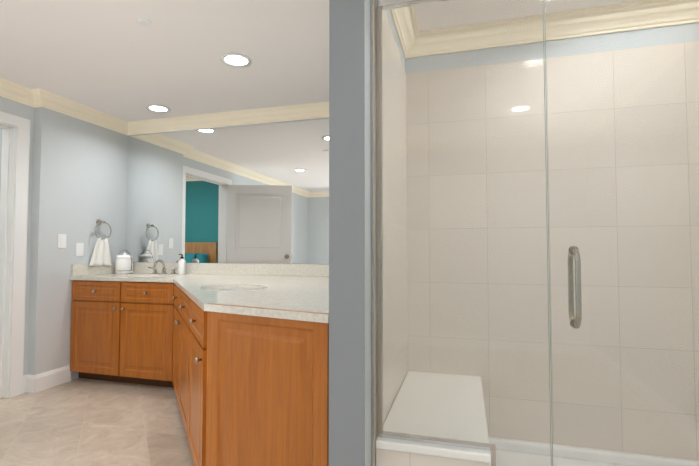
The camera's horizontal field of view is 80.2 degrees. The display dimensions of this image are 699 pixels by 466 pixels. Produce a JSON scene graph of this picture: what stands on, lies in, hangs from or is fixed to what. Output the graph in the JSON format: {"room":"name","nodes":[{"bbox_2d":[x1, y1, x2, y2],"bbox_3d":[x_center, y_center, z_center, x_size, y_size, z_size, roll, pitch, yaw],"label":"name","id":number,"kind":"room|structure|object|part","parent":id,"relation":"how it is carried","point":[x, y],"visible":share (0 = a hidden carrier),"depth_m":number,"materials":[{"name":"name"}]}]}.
{"room":"bathroom","nodes":[
{"label":"bathroom","id":0,"kind":"room"},
{"bbox_2d":[0,96,17,115],"bbox_3d":[-2.728,-1.171,2.742,0.120,0.650,0.965,-1,-2,16],"label":"wall","id":1,"kind":"structure","parent":0,"point":[8,106],"depth_m":3.12,"materials":[{"name":"grey paint"}]},
{"bbox_2d":[0,128,9,397],"bbox_3d":[-2.606,0.205,3.131,0.030,2.030,0.012,-1,-2,16],"label":"trim","id":2,"kind":"structure","parent":1,"relation":"attached to","point":[4,233],"depth_m":3.13,"materials":[{"name":"white paint"}]},
{"bbox_2d":[0,122,14,128],"bbox_3d":[-2.728,-0.836,2.729,0.122,0.020,0.925,-1,-2,16],"label":"trim","id":3,"kind":"structure","parent":1,"relation":"attached to","point":[6,125],"depth_m":3.11,"materials":[{"name":"white paint"}]},
{"bbox_2d":[0,102,33,397],"bbox_3d":[-2.781,-0.145,2.740,0.278,2.700,1.173,-1,-2,16],"label":"door frame","id":4,"kind":"structure","parent":1,"relation":"attached to","point":[18,275],"depth_m":3.18,"materials":[{"name":"white paint"}]},
{"bbox_2d":[27,107,126,379],"bbox_3d":[-2.479,-0.109,3.711,0.340,2.700,0.860,-1,-2,16],"label":"wall","id":5,"kind":"structure","parent":0,"point":[79,179],"depth_m":3.45,"materials":[{"name":"grey paint"}]},
{"bbox_2d":[23,365,70,392],"bbox_3d":[-2.428,1.162,3.336,0.094,0.132,0.340,-1,-2,16],"label":"baseboard","id":6,"kind":"structure","parent":5,"relation":"attached to","point":[43,381],"depth_m":3.28,"materials":[{"name":"white paint"}]},
{"bbox_2d":[58,234,65,247],"bbox_3d":[-2.373,0.061,3.430,0.009,0.116,0.072,-1,-2,16],"label":"switch plate","id":7,"kind":"object","parent":5,"relation":"attached to","point":[61,240],"visible":1,"depth_m":3.42,"materials":[{"name":"white plastic"}]},
{"bbox_2d":[76,243,83,255],"bbox_3d":[-2.329,0.137,3.586,0.008,0.116,0.072,-1,-2,16],"label":"electrical outlet plate","id":8,"kind":"object","parent":5,"relation":"attached to","point":[79,249],"visible":1,"depth_m":3.58,"materials":[{"name":"white plastic"}]},
{"bbox_2d":[71,263,117,274],"bbox_3d":[-2.269,0.318,3.774,0.018,0.100,0.554,-1,-2,16],"label":"backsplash","id":9,"kind":"structure","parent":5,"relation":"attached to","point":[76,269],"depth_m":3.69,"materials":[{"name":"white stone"}]},
{"bbox_2d":[89,219,111,265],"bbox_3d":[-2.252,0.078,3.761,0.064,0.422,0.239,-1,-2,16],"label":"towel ring","id":10,"kind":"object","parent":5,"relation":"attached to","point":[101,255],"visible":1,"depth_m":3.75,"materials":[{"name":"white fabric"}]},
{"bbox_2d":[133,263,328,274],"bbox_3d":[-0.878,0.315,3.684,2.746,0.100,0.018,-1,-2,16],"label":"backsplash","id":11,"kind":"structure","parent":5,"relation":"attached to","point":[191,268],"depth_m":3.68,"materials":[{"name":"white stone"}]},
{"bbox_2d":[0,378,194,465],"bbox_3d":[-0.740,1.168,0.904,4.650,0.060,5.240,-1,-2,16],"label":"floor","id":12,"kind":"structure","parent":0,"point":[82,422],"depth_m":2.57,"materials":[{"name":"tile"}]},
{"bbox_2d":[70,307,328,465],"bbox_3d":[-1.135,0.783,2.744,2.746,0.845,1.934,-1,-2,16],"label":"bathroom vanity","id":13,"kind":"object","parent":12,"relation":"on","point":[235,357],"depth_m":1.68,"materials":[{"name":"brown wood"}]},
{"bbox_3d":[-2.100,0.855,3.429,0.498,0.585,0.019,-1,-2,16],"label":"door","id":14,"kind":"part","parent":13,"relation":"part of","materials":[{"name":"brown wood"}]},
{"bbox_3d":[-2.100,0.475,3.443,0.498,0.156,0.019,-1,-2,16],"label":"drawer","id":15,"kind":"part","parent":13,"relation":"part of","materials":[{"name":"brown wood"}]},
{"bbox_3d":[-1.609,0.850,3.292,0.498,0.585,0.019,-1,-2,16],"label":"door","id":16,"kind":"part","parent":13,"relation":"part of","materials":[{"name":"brown wood"}]},
{"bbox_3d":[-1.609,0.470,3.307,0.498,0.156,0.019,-1,-2,16],"label":"drawer","id":17,"kind":"part","parent":13,"relation":"part of","materials":[{"name":"brown wood"}]},
{"bbox_3d":[-1.229,0.838,2.962,0.370,0.585,0.399,-1,-2,16],"label":"door","id":18,"kind":"part","parent":13,"relation":"part of","materials":[{"name":"brown wood"}]},
{"bbox_3d":[-1.229,0.457,2.976,0.370,0.156,0.399,-1,-2,16],"label":"drawer","id":19,"kind":"part","parent":13,"relation":"part of","materials":[{"name":"brown wood"}]},
{"bbox_3d":[-0.984,0.820,2.484,0.370,0.585,0.399,-1,-2,16],"label":"door","id":20,"kind":"part","parent":13,"relation":"part of","materials":[{"name":"brown wood"}]},
{"bbox_3d":[-0.984,0.440,2.498,0.370,0.156,0.399,-1,-2,16],"label":"drawer","id":21,"kind":"part","parent":13,"relation":"part of","materials":[{"name":"brown wood"}]},
{"bbox_3d":[-0.739,0.802,2.005,0.370,0.585,0.399,-1,-2,16],"label":"door","id":22,"kind":"part","parent":13,"relation":"part of","materials":[{"name":"brown wood"}]},
{"bbox_3d":[-0.739,0.422,2.019,0.370,0.156,0.399,-1,-2,16],"label":"drawer","id":23,"kind":"part","parent":13,"relation":"part of","materials":[{"name":"brown wood"}]},
{"bbox_3d":[-0.656,0.547,1.801,0.031,0.030,0.031,-1,-2,16],"label":"knob","id":24,"kind":"part","parent":13,"relation":"part of","materials":[{"name":"silver metal"}]},
{"bbox_2d":[70,271,328,318],"bbox_3d":[-1.137,0.346,2.755,2.746,0.030,1.944,-1,-2,16],"label":"countertop","id":25,"kind":"structure","parent":13,"relation":"on","point":[292,296],"depth_m":2.86,"materials":[{"name":"white stone"}]},
{"bbox_2d":[115,250,133,273],"bbox_3d":[-2.109,0.261,3.890,0.172,0.223,0.157,-1,-2,16],"label":"canister","id":26,"kind":"object","parent":25,"relation":"on","point":[124,263],"visible":1,"depth_m":3.83,"materials":[{"name":"white ceramic"}]},
{"bbox_2d":[146,259,177,274],"bbox_3d":[-1.728,0.301,3.784,0.342,0.135,0.166,-1,-2,16],"label":"faucet","id":27,"kind":"object","parent":25,"relation":"on","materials":[{"name":"silver metal"}]},
{"bbox_2d":[178,254,185,274],"bbox_3d":[-1.521,0.273,3.762,0.066,0.189,0.076,-1,-2,16],"label":"soap dispenser","id":28,"kind":"object","parent":25,"relation":"on","point":[181,266],"visible":1,"depth_m":3.74,"materials":[{"name":"white plastic"}]},
{"bbox_2d":[198,287,257,290],"bbox_3d":[-0.693,0.422,2.498,0.474,0.166,0.484,-1,-2,16],"label":"sink","id":29,"kind":"object","parent":25,"relation":"in","point":[199,288],"depth_m":2.71,"materials":[{"name":"white ceramic"}]},
{"bbox_2d":[375,371,490,465],"bbox_3d":[0.406,0.968,1.879,0.400,0.408,0.902,-1,-2,16],"label":"shower bench","id":30,"kind":"object","parent":12,"relation":"on","point":[393,452],"visible":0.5,"depth_m":1.65,"materials":[{"name":"stone"}]},
{"bbox_2d":[487,437,698,465],"bbox_3d":[1.146,1.115,1.663,1.162,0.098,0.910,-1,-2,16],"label":"shower pan","id":31,"kind":"object","parent":12,"relation":"on","point":[565,459],"depth_m":2.08,"materials":[{"name":"beige tile"}]},
{"bbox_2d":[376,0,698,465],"bbox_3d":[0.851,0.067,1.364,1.550,1.970,0.114,-1,-2,16],"label":"shower enclosure","id":32,"kind":"object","parent":31,"relation":"on","point":[574,251],"visible":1,"depth_m":1.44,"materials":[{"name":"clear glass"}]},
{"bbox_3d":[0.759,0.179,1.416,0.018,0.262,0.054,-1,-2,16],"label":"handle","id":33,"kind":"part","parent":32,"relation":"part of","materials":[{"name":"silver metal"}]},
{"bbox_3d":[0.743,0.177,1.359,0.018,0.262,0.054,-1,-2,16],"label":"handle","id":34,"kind":"part","parent":32,"relation":"part of","materials":[{"name":"silver metal"}]},
{"bbox_3d":[1.071,0.076,1.302,0.816,1.901,0.009,-1,-2,16],"label":"glass door","id":35,"kind":"part","parent":32,"relation":"part of","materials":[{"name":"clear glass"}]},
{"bbox_2d":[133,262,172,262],"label":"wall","id":36,"kind":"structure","parent":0,"point":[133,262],"depth_m":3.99,"materials":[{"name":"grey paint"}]},
{"bbox_2d":[127,117,328,135],"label":"wall","id":37,"kind":"structure","parent":0,"point":[225,127],"depth_m":3.80,"materials":[{"name":"grey paint"}]},
{"bbox_2d":[125,119,328,263],"bbox_3d":[-0.876,-0.357,3.716,2.742,1.239,0.006,-1,-2,16],"label":"mirror","id":38,"kind":"object","parent":37,"relation":"attached to","point":[251,194],"visible":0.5,"depth_m":3.77,"materials":[{"name":"white mirror"}]},
{"bbox_2d":[229,263,271,263],"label":"wall","id":39,"kind":"structure","parent":0,"point":[229,263],"depth_m":3.70,"materials":[{"name":"grey paint"}]},
{"bbox_2d":[0,0,639,121],"bbox_3d":[-0.740,-1.220,0.993,4.650,0.060,5.240,-1,-2,16],"label":"ceiling","id":40,"kind":"structure","parent":0,"point":[114,58],"depth_m":2.52,"materials":[{"name":"white paint"}]},
{"bbox_2d":[137,18,151,25],"bbox_3d":[-1.105,-1.138,2.234,0.072,0.012,0.072,-1,-2,16],"label":"smoke detector","id":41,"kind":"object","parent":40,"relation":"attached to","point":[144,21],"visible":1,"depth_m":2.22,"materials":[{"name":"white plastic"}]},
{"bbox_2d":[146,104,170,112],"bbox_3d":[-1.658,-1.088,3.601,0.200,0.010,0.200,-1,-2,16],"label":"recessed light","id":42,"kind":"object","parent":40,"relation":"in","point":[157,108],"visible":1,"depth_m":3.61,"materials":[{"name":"white paint"}]},
{"bbox_2d":[220,53,251,67],"bbox_3d":[-0.731,-1.122,2.680,0.200,0.010,0.200,-1,-2,16],"label":"recessed light","id":43,"kind":"object","parent":40,"relation":"in","point":[239,60],"visible":0.96,"depth_m":2.68,"materials":[{"name":"white paint"}]},
{"bbox_2d":[329,0,364,465],"bbox_3d":[-0.010,-0.008,1.446,0.129,2.330,0.003,-1,-2,16],"label":"wall","id":44,"kind":"structure","parent":0,"point":[346,232],"depth_m":1.44,"materials":[{"name":"grey paint"}]},
{"bbox_2d":[0,0,698,134],"bbox_3d":[-0.782,-1.138,1.063,4.530,0.100,5.120,-1,-2,16],"label":"crown molding","id":45,"kind":"structure","parent":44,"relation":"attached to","point":[35,98],"depth_m":2.32,"materials":[{"name":"beige paint"}]},
{"bbox_2d":[364,0,404,465],"bbox_3d":[0.251,0.027,2.382,0.130,2.330,1.944,-1,-2,16],"label":"wall","id":46,"kind":"structure","parent":0,"point":[368,265],"depth_m":1.47,"materials":[{"name":"grey paint"}]},
{"bbox_2d":[370,0,373,465],"bbox_3d":[0.082,0.090,1.512,0.010,2.139,0.006,-1,-2,16],"label":"trim","id":47,"kind":"structure","parent":46,"relation":"attached to","point":[372,232],"depth_m":1.51,"materials":[{"name":"silver metal"}]},
{"bbox_2d":[373,0,407,465],"bbox_3d":[0.206,0.109,1.958,0.008,2.135,0.922,-1,-2,16],"label":"wall tile","id":48,"kind":"structure","parent":46,"relation":"attached to","point":[389,218],"depth_m":1.92,"materials":[{"name":"beige tile"}]},
{"bbox_2d":[405,23,698,73],"bbox_3d":[1.265,0.036,2.631,1.690,2.330,0.920,-1,-2,16],"label":"wall","id":49,"kind":"structure","parent":0,"point":[612,44],"depth_m":2.23,"materials":[{"name":"grey paint"}]},
{"bbox_2d":[406,41,698,460],"bbox_3d":[1.083,0.118,2.197,1.570,2.135,0.008,-1,-2,16],"label":"wall tile","id":50,"kind":"structure","parent":49,"relation":"attached to","point":[504,163],"depth_m":2.18,"materials":[{"name":"beige tile"}]}
]}

